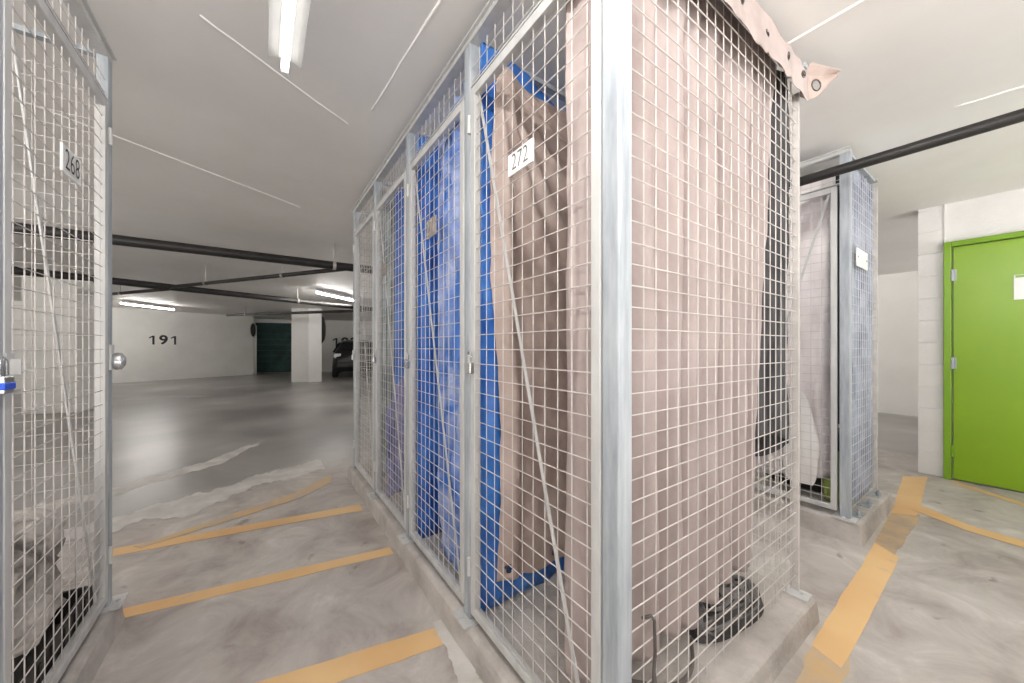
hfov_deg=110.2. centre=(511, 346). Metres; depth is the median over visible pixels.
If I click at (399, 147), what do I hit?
locker
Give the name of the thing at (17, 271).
pipe
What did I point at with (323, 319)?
convex mirror
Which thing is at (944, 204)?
trim
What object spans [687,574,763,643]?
heap
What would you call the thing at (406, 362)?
padlock
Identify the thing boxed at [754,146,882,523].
locker
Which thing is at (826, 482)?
cushion
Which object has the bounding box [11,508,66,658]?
bag
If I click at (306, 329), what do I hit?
wall column
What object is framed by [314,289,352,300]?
strip light
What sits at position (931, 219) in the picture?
wall pier
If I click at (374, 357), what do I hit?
padlock
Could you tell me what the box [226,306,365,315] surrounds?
pipe
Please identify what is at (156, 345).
wall
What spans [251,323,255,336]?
convex mirror
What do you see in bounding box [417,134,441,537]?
tarp
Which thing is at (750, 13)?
tarp
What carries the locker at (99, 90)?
on the floor
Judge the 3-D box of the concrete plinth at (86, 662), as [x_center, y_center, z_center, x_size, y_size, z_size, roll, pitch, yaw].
[-2.003,1.131,0.817,1.373,0.102,0.852,0,0,-35]
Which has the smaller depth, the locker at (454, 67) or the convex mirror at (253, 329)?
the locker at (454, 67)
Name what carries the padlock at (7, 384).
hanging from the locker at (99, 90)
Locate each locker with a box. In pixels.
[0,0,127,682]
[352,180,373,488]
[367,131,405,529]
[397,44,463,603]
[452,0,811,682]
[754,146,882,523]
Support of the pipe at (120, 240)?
hanging from the ceiling
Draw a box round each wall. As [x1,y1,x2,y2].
[11,300,252,388]
[253,319,370,372]
[871,271,918,416]
[946,188,1023,491]
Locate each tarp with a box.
[394,188,403,385]
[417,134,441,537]
[436,83,463,571]
[480,42,563,610]
[490,67,567,581]
[564,0,839,682]
[755,169,835,477]
[852,170,873,501]
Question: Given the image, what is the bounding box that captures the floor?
[11,371,1023,682]
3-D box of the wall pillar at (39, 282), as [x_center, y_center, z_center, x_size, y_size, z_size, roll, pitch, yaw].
[-8.243,-0.055,6.504,0.732,2.470,0.508,0,0,-19]
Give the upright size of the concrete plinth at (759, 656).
0.102 m
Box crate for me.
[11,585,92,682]
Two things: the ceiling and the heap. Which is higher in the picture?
the ceiling
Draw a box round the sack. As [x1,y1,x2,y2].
[783,392,819,485]
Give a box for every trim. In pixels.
[254,325,256,374]
[944,204,945,242]
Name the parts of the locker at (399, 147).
plate, post, number plate, head rail, transom rail, door, panel, rail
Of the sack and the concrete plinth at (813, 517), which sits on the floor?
the concrete plinth at (813, 517)
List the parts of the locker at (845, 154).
panel, door, transom rail, head rail, plate, post, rail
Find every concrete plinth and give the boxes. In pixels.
[58,606,124,682]
[347,463,819,682]
[753,472,892,546]
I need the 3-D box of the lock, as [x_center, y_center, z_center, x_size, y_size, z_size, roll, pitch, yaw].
[-1.661,0.043,1.505,0.044,0.106,0.042,0,0,-35]
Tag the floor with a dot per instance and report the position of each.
(245, 549)
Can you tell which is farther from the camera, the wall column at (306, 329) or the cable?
the wall column at (306, 329)
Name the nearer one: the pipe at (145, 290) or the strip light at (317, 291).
the pipe at (145, 290)
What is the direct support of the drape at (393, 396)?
hanging from the locker at (399, 147)
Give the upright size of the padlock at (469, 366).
0.090 m
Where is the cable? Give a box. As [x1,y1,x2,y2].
[632,637,694,682]
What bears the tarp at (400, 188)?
hanging from the locker at (399, 147)
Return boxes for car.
[332,340,370,376]
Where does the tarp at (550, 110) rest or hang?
hanging from the locker at (611, 328)
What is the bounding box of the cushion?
[823,451,838,503]
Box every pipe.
[11,222,370,273]
[11,266,370,310]
[112,285,170,294]
[168,264,342,288]
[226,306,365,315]
[789,108,1023,189]
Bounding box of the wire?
[641,613,656,682]
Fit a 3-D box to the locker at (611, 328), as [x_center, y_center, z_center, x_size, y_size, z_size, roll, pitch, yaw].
[0.529,-0.074,1.496,1.323,2.308,0.805,0,0,-35]
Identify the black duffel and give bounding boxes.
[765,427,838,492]
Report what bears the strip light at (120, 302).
hanging from the ceiling
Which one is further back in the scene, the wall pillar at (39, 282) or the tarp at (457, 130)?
the wall pillar at (39, 282)
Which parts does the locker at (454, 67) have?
plate, post, number plate, head rail, panel, transom rail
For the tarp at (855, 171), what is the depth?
2.41 m
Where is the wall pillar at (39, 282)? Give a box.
[21,275,93,414]
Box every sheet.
[755,70,789,456]
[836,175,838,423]
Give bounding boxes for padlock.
[0,357,15,394]
[372,351,375,362]
[404,352,409,368]
[465,351,473,373]
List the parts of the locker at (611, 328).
plate, post, head rail, transom rail, number plate, panel, door, post, rail, plate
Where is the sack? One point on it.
(805, 410)
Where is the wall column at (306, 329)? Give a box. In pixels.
[291,308,321,381]
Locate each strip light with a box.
[118,301,174,309]
[267,0,310,76]
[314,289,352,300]
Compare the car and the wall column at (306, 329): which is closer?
the wall column at (306, 329)
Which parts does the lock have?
lock plate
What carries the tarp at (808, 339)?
hanging from the locker at (845, 154)
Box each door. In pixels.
[256,323,290,372]
[943,231,1023,491]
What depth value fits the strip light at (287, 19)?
1.32 m
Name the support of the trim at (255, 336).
attached to the wall at (156, 345)
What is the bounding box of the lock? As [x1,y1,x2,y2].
[109,345,125,369]
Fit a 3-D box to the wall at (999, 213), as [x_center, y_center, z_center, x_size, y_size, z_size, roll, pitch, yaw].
[4.809,-0.055,2.147,0.220,2.470,2.800,0,0,-35]
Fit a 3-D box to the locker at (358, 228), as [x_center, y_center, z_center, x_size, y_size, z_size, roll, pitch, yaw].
[-0.710,-0.074,3.266,1.283,2.308,0.715,0,0,-35]
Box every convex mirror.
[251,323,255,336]
[322,316,325,342]
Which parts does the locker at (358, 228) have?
post, head rail, panel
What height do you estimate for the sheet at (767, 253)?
1.747 m
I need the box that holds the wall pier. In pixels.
[918,204,943,476]
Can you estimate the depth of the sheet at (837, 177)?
2.41 m
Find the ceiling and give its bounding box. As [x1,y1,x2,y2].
[11,0,1023,320]
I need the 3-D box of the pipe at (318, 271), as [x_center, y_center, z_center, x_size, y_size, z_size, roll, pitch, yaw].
[-3.959,-1.133,5.312,3.888,0.314,0.068,0,0,21]
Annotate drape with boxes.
[382,190,394,476]
[386,373,403,496]
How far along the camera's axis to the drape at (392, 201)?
2.58 m
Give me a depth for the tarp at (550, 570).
1.44 m
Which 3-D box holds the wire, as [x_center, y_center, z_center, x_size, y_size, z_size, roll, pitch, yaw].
[0.376,0.893,0.962,0.052,0.359,0.023,0,0,-4]
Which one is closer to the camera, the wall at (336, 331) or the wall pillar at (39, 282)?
the wall pillar at (39, 282)
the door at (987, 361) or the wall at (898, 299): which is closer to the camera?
the door at (987, 361)
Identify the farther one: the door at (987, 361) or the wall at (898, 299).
the wall at (898, 299)
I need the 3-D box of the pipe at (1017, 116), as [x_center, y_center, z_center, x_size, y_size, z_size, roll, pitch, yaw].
[1.715,-1.138,2.288,0.068,0.304,7.792,0,0,-36]
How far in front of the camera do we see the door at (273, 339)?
16.42 m

